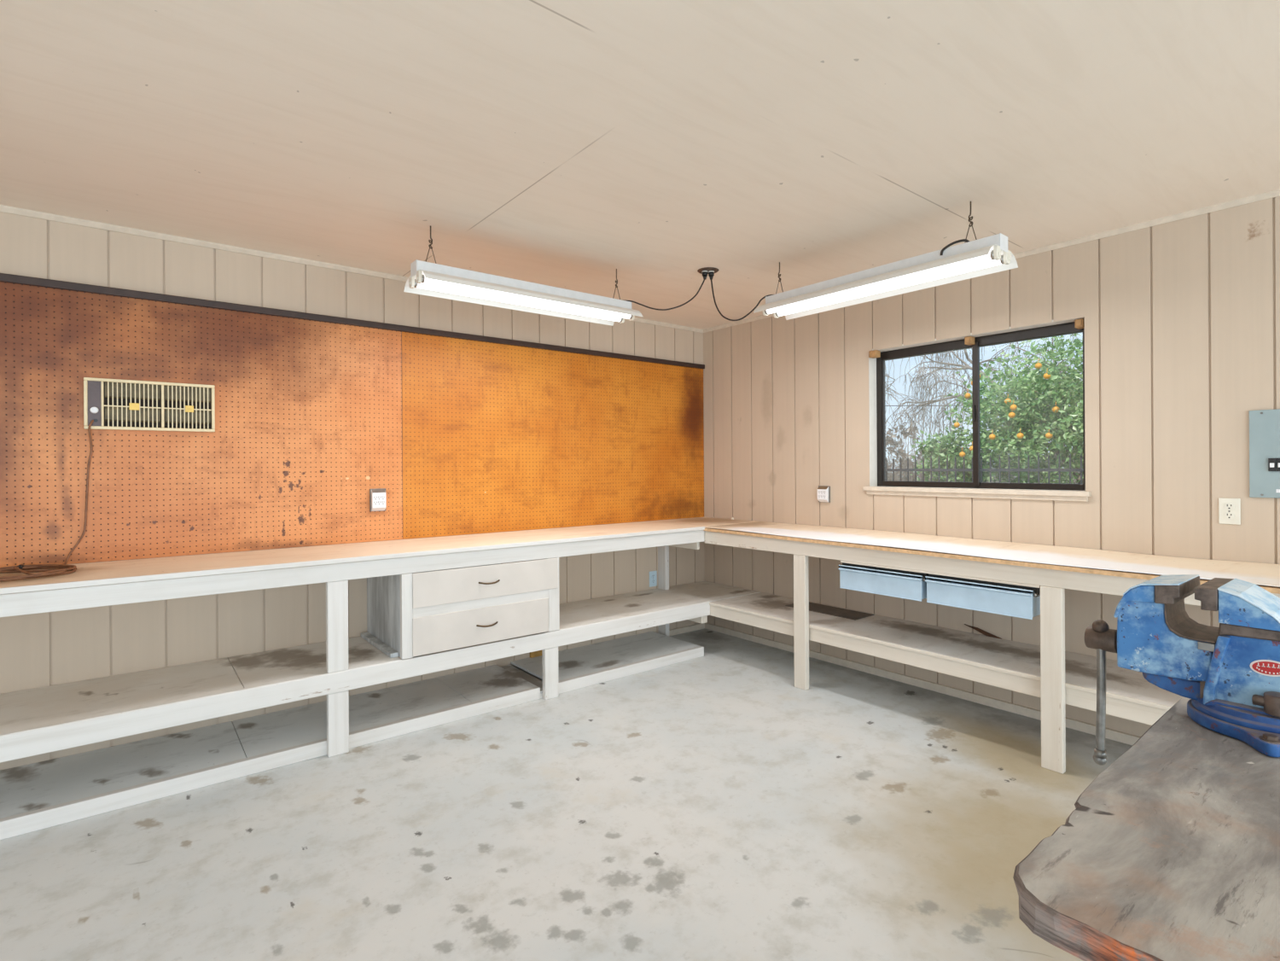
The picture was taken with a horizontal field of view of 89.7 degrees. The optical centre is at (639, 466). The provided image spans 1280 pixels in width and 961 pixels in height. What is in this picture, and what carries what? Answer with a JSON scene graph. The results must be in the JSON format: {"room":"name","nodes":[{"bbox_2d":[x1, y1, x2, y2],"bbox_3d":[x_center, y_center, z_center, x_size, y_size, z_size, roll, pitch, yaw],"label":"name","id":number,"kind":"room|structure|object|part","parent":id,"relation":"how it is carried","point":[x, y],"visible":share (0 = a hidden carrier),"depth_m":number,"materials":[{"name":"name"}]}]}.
{"room":"workshop","nodes":[
{"label":"workshop","id":0,"kind":"room"},
{"bbox_2d":[0,211,704,770],"bbox_3d":[-1.940,0.116,3.325,6.300,2.443,0.008,0,0,-39],"label":"wall","id":1,"kind":"structure","parent":0,"point":[41,649],"depth_m":3.25,"materials":[{"name":"beige paint"}]},
{"bbox_2d":[0,281,402,567],"bbox_3d":[-2.343,-0.177,2.995,2.440,1.213,0.006,0,0,-39],"label":"pegboard panel","id":2,"kind":"object","parent":1,"relation":"attached to","point":[308,413],"visible":1,"depth_m":3.13,"materials":[{"name":"brown wood"}]},
{"bbox_2d":[0,377,215,581],"bbox_3d":[-2.380,0.016,2.805,0.354,0.829,0.882,0,0,17],"label":"wall heater","id":3,"kind":"object","parent":2,"relation":"attached to","point":[112,404],"visible":1,"depth_m":2.98,"materials":[{"name":"beige metal"}]},
{"bbox_3d":[-2.466,0.110,2.607,0.380,0.641,0.442,0,0,-39],"label":"power cord","id":4,"kind":"part","parent":3,"relation":"part of","materials":[{"name":"brown rubber"}]},
{"bbox_3d":[-2.440,-0.253,2.878,0.030,0.030,0.016,0,0,-39],"label":"knob","id":5,"kind":"part","parent":3,"relation":"part of","materials":[{"name":"white plastic"}]},
{"bbox_3d":[-2.451,-0.283,2.892,0.048,0.204,0.021,0,0,-39],"label":"control panel","id":6,"kind":"part","parent":3,"relation":"part of","materials":[{"name":"grey metal"}]},
{"bbox_2d":[104,381,161,427],"bbox_3d":[-2.338,-0.284,2.970,0.208,0.202,0.010,0,0,-39],"label":"grille","id":7,"kind":"object","parent":3,"relation":"attached to","point":[126,404],"depth_m":2.97,"materials":[{"name":"beige metal"}]},
{"bbox_3d":[-2.271,-0.284,3.045,0.407,0.204,0.005,0,0,-39],"label":"plate","id":8,"kind":"part","parent":3,"relation":"part of","materials":[{"name":"beige metal"}]},
{"bbox_2d":[163,384,211,429],"bbox_3d":[-2.175,-0.285,3.100,0.187,0.202,0.010,0,0,-39],"label":"grille","id":9,"kind":"object","parent":3,"relation":"attached to","point":[185,406],"depth_m":3.10,"materials":[{"name":"beige metal"}]},
{"bbox_2d":[369,488,386,511],"bbox_3d":[-1.484,0.189,3.651,0.086,0.128,0.037,0,0,-39],"label":"wall outlet","id":10,"kind":"object","parent":2,"relation":"attached to","point":[377,497],"visible":1,"depth_m":3.64,"materials":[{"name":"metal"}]},
{"bbox_2d":[0,204,703,332],"bbox_3d":[-1.940,-1.093,3.314,6.300,0.024,0.019,0,0,-39],"label":"trim","id":11,"kind":"structure","parent":1,"relation":"attached to","point":[7,209],"depth_m":3.17,"materials":[{"name":"beige paint"}]},
{"bbox_2d":[0,273,704,368],"bbox_3d":[-1.937,-0.801,3.312,6.298,0.034,0.023,0,0,-39],"label":"trim","id":12,"kind":"structure","parent":1,"relation":"attached to","point":[4,277],"depth_m":3.40,"materials":[{"name":"black wood"}]},
{"bbox_2d":[401,331,703,539],"bbox_3d":[-0.433,-0.189,4.519,2.440,1.213,0.006,0,0,-39],"label":"pegboard panel","id":13,"kind":"object","parent":1,"relation":"attached to","point":[496,438],"visible":1,"depth_m":4.32,"materials":[{"name":"orange wood"}]},
{"bbox_2d":[649,570,657,587],"bbox_3d":[0.100,0.860,4.937,0.074,0.118,0.009,0,0,-39],"label":"wall outlet","id":14,"kind":"object","parent":1,"relation":"attached to","point":[653,574],"visible":1,"depth_m":4.93,"materials":[{"name":"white plastic"}]},
{"bbox_2d":[669,622,704,635],"bbox_3d":[0.357,1.300,5.135,0.462,0.046,0.018,0,0,-39],"label":"baseboard","id":15,"kind":"structure","parent":1,"relation":"attached to","point":[697,626],"depth_m":5.13,"materials":[{"name":"beige paint"}]},
{"bbox_2d":[0,628,1132,960],"bbox_3d":[0.315,1.323,0.516,6.312,0.001,7.212,0,0,-39],"label":"floor","id":16,"kind":"structure","parent":0,"point":[713,805],"depth_m":2.30,"materials":[{"name":"concrete"}]},
{"bbox_2d":[0,631,703,839],"bbox_3d":[-1.542,1.302,3.268,4.640,0.066,0.564,0,0,-39],"label":"shelf","id":17,"kind":"object","parent":16,"relation":"on","point":[43,794],"visible":0.91,"depth_m":3.03,"materials":[{"name":"grey wood"}]},
{"bbox_2d":[529,650,541,657],"bbox_3d":[-0.681,1.228,4.304,0.120,0.076,0.021,0,0,-39],"label":"wood offcut","id":18,"kind":"object","parent":17,"relation":"on","point":[538,653],"visible":0.27,"depth_m":4.28,"materials":[{"name":"brown wood"}]},
{"bbox_2d":[0,517,761,762],"bbox_3d":[-1.309,0.878,3.420,5.198,0.911,0.626,0,0,-39],"label":"workbench","id":19,"kind":"object","parent":16,"relation":"on","point":[35,721],"visible":0.95,"depth_m":2.97,"materials":[{"name":"white wood"}]},
{"bbox_2d":[0,657,244,735],"bbox_3d":[-2.611,0.963,2.395,1.883,0.014,0.599,0,0,-39],"label":"shelf","id":20,"kind":"object","parent":19,"relation":"attached to","point":[73,706],"depth_m":2.66,"materials":[{"name":"beige wood"}]},
{"bbox_2d":[227,635,401,689],"bbox_3d":[-1.615,0.957,3.189,0.659,0.014,0.599,0,0,-39],"label":"shelf","id":21,"kind":"object","parent":19,"relation":"attached to","point":[285,668],"depth_m":3.08,"materials":[{"name":"white wood"}]},
{"bbox_3d":[-1.408,0.739,2.993,0.089,0.419,0.036,0,0,-39],"label":"leg","id":22,"kind":"part","parent":19,"relation":"part of","materials":[{"name":"white wood"}]},
{"bbox_3d":[-1.405,1.189,2.993,0.089,0.290,0.036,0,0,-39],"label":"leg","id":23,"kind":"part","parent":19,"relation":"part of","materials":[{"name":"white wood"}]},
{"bbox_3d":[-1.345,0.997,3.040,4.667,0.094,0.036,0,0,-39],"label":"shelf rail","id":24,"kind":"part","parent":19,"relation":"part of","materials":[{"name":"white wood"}]},
{"bbox_2d":[0,517,756,587],"bbox_3d":[-1.313,0.434,3.422,5.198,0.021,0.604,0,0,-39],"label":"countertop","id":25,"kind":"structure","parent":19,"relation":"on","point":[90,571],"depth_m":3.22,"materials":[{"name":"white wood"}]},
{"bbox_2d":[360,557,559,659],"bbox_3d":[-1.008,0.737,3.649,0.936,0.418,0.638,0,0,-39],"label":"drawer unit","id":26,"kind":"object","parent":19,"relation":"on","point":[409,615],"visible":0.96,"depth_m":3.39,"materials":[{"name":"grey paint"}]},
{"bbox_3d":[-1.354,0.739,3.414,0.020,0.418,0.572,0,0,-39],"label":"panel","id":27,"kind":"part","parent":26,"relation":"part of","materials":[{"name":"grey paint"}]},
{"bbox_3d":[-1.187,0.738,3.903,0.851,0.418,0.016,0,0,-39],"label":"panel","id":28,"kind":"part","parent":26,"relation":"part of","materials":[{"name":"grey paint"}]},
{"bbox_3d":[-0.824,0.843,3.425,0.772,0.190,0.008,0,0,-39],"label":"drawer","id":29,"kind":"part","parent":26,"relation":"part of","materials":[{"name":"paint"}]},
{"bbox_3d":[-0.833,0.725,3.444,0.774,0.072,0.031,0,0,-39],"label":"rail","id":30,"kind":"part","parent":26,"relation":"part of","materials":[{"name":"white wood"}]},
{"bbox_3d":[-0.800,0.614,3.445,0.832,0.174,0.008,0,0,-39],"label":"drawer","id":31,"kind":"part","parent":26,"relation":"part of","materials":[{"name":"paint"}]},
{"bbox_3d":[-0.807,0.840,3.419,0.123,0.016,0.028,0,0,-39],"label":"handle","id":32,"kind":"part","parent":26,"relation":"part of","materials":[{"name":"gold metal"}]},
{"bbox_3d":[-0.798,0.616,3.427,0.123,0.016,0.028,0,0,-39],"label":"handle","id":33,"kind":"part","parent":26,"relation":"part of","materials":[{"name":"gold metal"}]},
{"bbox_3d":[-0.515,1.184,3.703,0.089,0.290,0.036,0,0,-39],"label":"leg","id":34,"kind":"part","parent":19,"relation":"part of","materials":[{"name":"white wood"}]},
{"bbox_2d":[559,588,709,629],"bbox_3d":[-0.174,0.948,4.339,1.222,0.014,0.599,0,0,-39],"label":"shelf","id":35,"kind":"object","parent":19,"relation":"attached to","point":[593,613],"depth_m":4.29,"materials":[{"name":"beige wood"}]},
{"bbox_3d":[0.181,0.880,4.951,0.038,0.889,0.089,0,0,-39],"label":"wall post","id":36,"kind":"part","parent":19,"relation":"part of","materials":[{"name":"white wood"}]},
{"bbox_2d":[657,581,761,601],"bbox_3d":[0.511,0.945,4.885,0.526,0.014,0.600,0,0,-39],"label":"shelf","id":37,"kind":"object","parent":19,"relation":"attached to","point":[705,590],"depth_m":4.86,"materials":[{"name":"beige wood"}]},
{"bbox_2d":[703,527,1279,773],"bbox_3d":[1.915,0.863,3.063,0.601,0.900,3.997,0,0,-39],"label":"workbench","id":38,"kind":"object","parent":16,"relation":"on","point":[1059,677],"depth_m":3.15,"materials":[{"name":"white wood"}]},
{"bbox_3d":[0.961,0.922,3.836,0.036,0.794,0.086,0,0,-39],"label":"leg","id":39,"kind":"part","parent":38,"relation":"part of","materials":[{"name":"beige wood"}]},
{"bbox_2d":[785,601,873,620],"bbox_3d":[1.227,0.934,4.196,0.210,0.004,0.533,0,0,-39],"label":"sheet","id":40,"kind":"object","parent":38,"relation":"on","point":[843,613],"visible":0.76,"depth_m":4.14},
{"bbox_3d":[1.396,0.606,3.513,0.335,0.143,0.503,0,0,-39],"label":"hanging drawer","id":41,"kind":"part","parent":38,"relation":"part of","materials":[{"name":"blue metal"}]},
{"bbox_3d":[1.406,0.556,3.533,0.293,0.044,0.485,0,0,-39],"label":"slide rail","id":42,"kind":"part","parent":38,"relation":"part of","materials":[{"name":"metal"}]},
{"bbox_3d":[1.745,0.987,2.925,0.036,0.078,3.994,0,0,-39],"label":"shelf rail","id":43,"kind":"part","parent":38,"relation":"part of","materials":[{"name":"beige wood"}]},
{"bbox_2d":[709,592,1182,706],"bbox_3d":[1.941,0.939,3.083,0.538,0.013,3.996,0,0,-39],"label":"shelf","id":44,"kind":"object","parent":38,"relation":"attached to","point":[1004,657],"depth_m":3.33,"materials":[{"name":"beige wood"}]},
{"bbox_3d":[1.709,0.604,3.119,0.335,0.143,0.509,0,0,-39],"label":"hanging drawer","id":45,"kind":"part","parent":38,"relation":"part of","materials":[{"name":"blue metal"}]},
{"bbox_2d":[964,623,1001,639],"bbox_3d":[1.896,0.911,3.562,0.010,0.042,0.200,0,0,-39],"label":"wood splinter","id":46,"kind":"object","parent":38,"relation":"on","point":[986,633],"visible":1,"depth_m":3.55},
{"bbox_3d":[1.720,0.554,3.139,0.293,0.044,0.491,0,0,-39],"label":"slide rail","id":47,"kind":"part","parent":38,"relation":"part of","materials":[{"name":"metal"}]},
{"bbox_2d":[703,521,1279,593],"bbox_3d":[1.917,0.409,3.058,0.596,0.019,3.982,0,0,-39],"label":"countertop","id":48,"kind":"structure","parent":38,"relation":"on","point":[1254,573],"depth_m":3.06,"materials":[{"name":"white wood"}]},
{"bbox_3d":[1.792,0.917,2.795,0.036,0.794,0.086,0,0,-39],"label":"leg","id":49,"kind":"part","parent":38,"relation":"part of","materials":[{"name":"beige wood"}]},
{"bbox_2d":[1012,696,1279,960],"bbox_3d":[0.989,0.889,0.680,0.906,0.861,0.831,0,0,-39],"label":"work table","id":50,"kind":"object","parent":16,"relation":"on","point":[1172,852],"visible":0.86,"depth_m":0.76,"materials":[{"name":"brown wood"}]},
{"bbox_2d":[1084,574,1279,765],"bbox_3d":[1.062,0.410,1.199,0.255,0.398,0.363,0,0,-19],"label":"bench vise","id":51,"kind":"object","parent":50,"relation":"attached to","point":[1229,672],"visible":1,"depth_m":1.15,"materials":[{"name":"blue paint"}]},
{"bbox_3d":[0.942,0.594,1.317,0.025,0.033,0.025,0,0,-39],"label":"handle knob","id":52,"kind":"part","parent":51,"relation":"part of","materials":[{"name":"metal"}]},
{"bbox_3d":[0.941,0.328,1.316,0.029,0.029,0.029,0,0,-39],"label":"handle knob","id":53,"kind":"part","parent":51,"relation":"part of","materials":[{"name":"metal"}]},
{"bbox_3d":[0.942,0.464,1.316,0.016,0.260,0.020,0,0,-39],"label":"handle","id":54,"kind":"part","parent":51,"relation":"part of","materials":[{"name":"metal"}]},
{"bbox_3d":[1.022,0.233,1.223,0.158,0.037,0.036,0,0,-39],"label":"jaw plate","id":55,"kind":"part","parent":51,"relation":"part of","materials":[{"name":"metal"}]},
{"bbox_3d":[1.056,0.233,1.181,0.158,0.039,0.030,0,0,-39],"label":"jaw plate","id":56,"kind":"part","parent":51,"relation":"part of","materials":[{"name":"metal"}]},
{"bbox_2d":[1256,663,1279,674],"bbox_3d":[1.057,0.339,1.080,0.001,0.017,0.033,0,0,-39],"label":"print","id":57,"kind":"object","parent":51,"relation":"on","point":[1261,668],"depth_m":1.08},
{"bbox_2d":[0,0,1279,329],"bbox_3d":[0.300,-1.119,0.516,6.312,0.001,7.212,0,0,-39],"label":"ceiling","id":58,"kind":"structure","parent":0,"point":[567,144],"depth_m":2.11,"materials":[{"name":"paint"}]},
{"bbox_2d":[403,225,707,325],"bbox_3d":[-0.362,-0.971,3.350,1.581,0.288,0.443,0,0,-39],"label":"light","id":59,"kind":"object","parent":58,"relation":"hanging from","point":[426,278],"visible":1,"depth_m":3.22,"materials":[{"name":"white metal"}]},
{"bbox_3d":[-1.027,-0.898,2.923,0.002,0.065,0.077,0,0,-39],"label":"plate","id":60,"kind":"part","parent":59,"relation":"part of","materials":[{"name":"white metal"}]},
{"bbox_3d":[0.110,-0.981,3.658,0.529,0.188,0.029,0,0,-6],"label":"power cord","id":61,"kind":"part","parent":59,"relation":"part of","materials":[{"name":"black rubber"}]},
{"bbox_2d":[697,267,719,273],"bbox_3d":[0.389,-1.114,3.674,0.123,0.012,0.123,0,0,-39],"label":"outlet","id":62,"kind":"object","parent":58,"relation":"attached to","point":[707,270],"visible":0.89,"depth_m":3.65,"materials":[{"name":"metal"}]},
{"bbox_2d":[708,201,1018,320],"bbox_3d":[0.992,-0.974,3.197,0.350,0.300,1.511,0,0,-39],"label":"light","id":63,"kind":"object","parent":58,"relation":"hanging from","point":[991,254],"visible":1,"depth_m":2.98,"materials":[{"name":"white metal"}]},
{"bbox_3d":[0.602,-0.949,3.603,0.423,0.255,0.031,0,0,24],"label":"power cord","id":64,"kind":"part","parent":63,"relation":"part of","materials":[{"name":"black rubber"}]},
{"bbox_3d":[1.488,-0.914,2.632,0.077,0.065,0.002,0,0,-39],"label":"plate","id":65,"kind":"part","parent":63,"relation":"part of","materials":[{"name":"white metal"}]},
{"bbox_2d":[703,196,1279,737],"bbox_3d":[2.772,0.086,2.474,0.008,2.443,7.200,0,0,-39],"label":"wall","id":66,"kind":"structure","parent":0,"point":[1182,317],"depth_m":3.22,"materials":[{"name":"beige paint"}]},
{"bbox_2d":[817,485,830,502],"bbox_3d":[1.241,0.187,4.358,0.037,0.112,0.086,0,0,-39],"label":"wall outlet","id":67,"kind":"object","parent":66,"relation":"attached to","point":[823,491],"visible":1,"depth_m":4.34,"materials":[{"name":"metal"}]},
{"bbox_2d":[704,622,1140,744],"bbox_3d":[2.776,1.285,2.459,0.018,0.046,7.182,0,0,-39],"label":"baseboard","id":68,"kind":"structure","parent":66,"relation":"attached to","point":[1110,734],"depth_m":3.77,"materials":[{"name":"beige paint"}]},
{"bbox_2d":[703,188,1279,332],"bbox_3d":[2.754,-1.123,2.465,0.019,0.024,7.200,0,0,-39],"label":"trim","id":69,"kind":"structure","parent":66,"relation":"attached to","point":[1276,193],"depth_m":3.01,"materials":[{"name":"beige paint"}]},
{"bbox_2d":[1218,497,1240,524],"bbox_3d":[2.530,0.191,2.764,0.009,0.112,0.070,0,0,-39],"label":"wall outlet","id":70,"kind":"object","parent":66,"relation":"attached to","point":[1229,509],"visible":1,"depth_m":2.76,"materials":[{"name":"beige plastic"}]},
{"bbox_2d":[1223,503,1234,509],"bbox_3d":[2.528,0.171,2.762,0.003,0.027,0.033,0,0,-39],"label":"receptacle","id":71,"kind":"object","parent":70,"relation":"attached to","point":[1226,506],"depth_m":2.76,"materials":[{"name":"beige plastic"}]},
{"bbox_2d":[1224,512,1234,518],"bbox_3d":[2.528,0.211,2.762,0.003,0.027,0.033,0,0,-39],"label":"receptacle","id":72,"kind":"object","parent":70,"relation":"attached to","point":[1227,515],"depth_m":2.76,"materials":[{"name":"beige plastic"}]},
{"bbox_2d":[1249,408,1279,498],"bbox_3d":[2.692,-0.054,2.547,0.024,0.365,0.414,0,0,-39],"label":"breaker panel","id":73,"kind":"object","parent":66,"relation":"attached to","point":[1264,424],"visible":1,"depth_m":2.67,"materials":[{"name":"grey metal"}]},
{"bbox_2d":[1269,462,1279,467],"bbox_3d":[2.630,-0.006,2.611,0.006,0.018,0.109,0,0,-39],"label":"switch","id":74,"kind":"object","parent":73,"relation":"attached to","point":[1271,464],"depth_m":2.64,"materials":[{"name":"white plastic"}]},
{"bbox_3d":[2.785,0.096,2.573,0.128,2.663,7.340,0,0,-39],"label":"wall","id":75,"kind":"structure","parent":0,"visible":0},
{"bbox_2d":[862,316,1091,501],"bbox_3d":[1.872,-0.288,3.682,0.170,0.924,1.236,0,0,-39],"label":"window","id":76,"kind":"structure","parent":75,"relation":"in","point":[878,484],"depth_m":3.67,"materials":[{"name":"white paint"}]},
{"bbox_2d":[868,349,880,358],"bbox_3d":[1.486,-0.713,4.080,0.056,0.042,0.050,0,0,-39],"label":"block","id":77,"kind":"object","parent":76,"relation":"attached to","point":[875,353],"visible":1,"depth_m":4.07,"materials":[{"name":"beige wood"}]},
{"bbox_2d":[964,336,974,345],"bbox_3d":[1.872,-0.715,3.658,0.056,0.042,0.036,0,0,-39],"label":"block","id":78,"kind":"object","parent":76,"relation":"attached to","point":[968,340],"visible":1,"depth_m":3.64,"materials":[{"name":"beige wood"}]},
{"bbox_3d":[1.853,0.149,3.664,0.115,0.050,1.236,0,0,-39],"label":"sill","id":79,"kind":"part","parent":76,"relation":"part of","materials":[{"name":"beige paint"}]},
{"bbox_2d":[1074,318,1084,329],"bbox_3d":[2.211,-0.718,3.232,0.056,0.042,0.036,0,0,-39],"label":"block","id":80,"kind":"object","parent":76,"relation":"attached to","point":[1079,323],"visible":0.88,"depth_m":3.21,"materials":[{"name":"beige wood"}]},
{"label":"outside","id":81,"kind":"structure","parent":0,"visible":0},
{"bbox_3d":[17.831,1.447,31.872,59.800,0.230,100.000,0,0,-39],"label":"ground","id":82,"kind":"structure","parent":81,"visible":0},
{"bbox_2d":[884,362,913,435],"bbox_3d":[4.844,-1.506,17.736,4.206,5.900,5.919,0,0,-4],"label":"bare tree","id":83,"kind":"object","parent":82,"relation":"on","point":[887,375],"visible":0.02,"depth_m":15.95,"materials":[{"name":"grey plant"}]},
{"bbox_2d":[910,424,1014,482],"bbox_3d":[4.899,0.380,9.871,1.694,2.085,1.567,0,0,-19],"label":"leafy shrub","id":84,"kind":"object","parent":82,"relation":"on","point":[943,448],"visible":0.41,"depth_m":9.86,"materials":[{"name":"green plant"}]},
{"bbox_2d":[885,431,1077,483],"bbox_3d":[5.152,0.618,13.846,4.268,2.778,7.810,0,0,-35],"label":"thicket","id":85,"kind":"object","parent":82,"relation":"on","point":[889,465],"visible":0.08,"depth_m":13.29,"materials":[{"name":"plant"}]},
{"bbox_2d":[885,333,1082,483],"bbox_3d":[8.846,-1.917,14.083,5.971,7.049,8.549,0,0,-44],"label":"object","id":86,"kind":"object","parent":82,"relation":"on","point":[923,404],"visible":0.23,"depth_m":16.46,"materials":[{"name":"grey plant"}]},
{"bbox_2d":[885,453,1083,483],"bbox_3d":[3.814,0.636,9.185,0.030,1.570,10.000,0,0,-39],"label":"wooden fence","id":87,"kind":"object","parent":82,"relation":"on","point":[1028,469],"visible":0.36,"depth_m":8.29,"materials":[{"name":"grey wood"}]},
{"bbox_3d":[3.810,0.048,9.185,0.030,0.037,10.000,0,0,-39],"label":"rail","id":88,"kind":"part","parent":87,"relation":"part of","materials":[{"name":"metal"}]},
{"bbox_2d":[885,420,1083,482],"bbox_3d":[10.137,0.051,34.559,6.985,5.381,57.178,0,0,-41],"label":"woods","id":89,"kind":"object","parent":82,"relation":"on","point":[893,440],"visible":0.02,"depth_m":31.14,"materials":[{"name":"plant"}]},
{"bbox_2d":[942,333,1083,483],"bbox_3d":[6.292,0.299,8.692,4.228,4.636,3.228,0,0,26],"label":"citrus tree","id":90,"kind":"object","parent":82,"relation":"on","point":[1032,427],"visible":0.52,"depth_m":8.78,"materials":[{"name":"green plant"}]},
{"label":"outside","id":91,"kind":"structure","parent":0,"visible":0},
{"bbox_2d":[885,405,955,406],"bbox_3d":[9.750,-2.037,20.967,0.021,1.421,21.001,0,0,-39],"label":"overhead cable","id":92,"kind":"object","parent":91,"point":[886,405],"visible":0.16,"depth_m":21.79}
]}

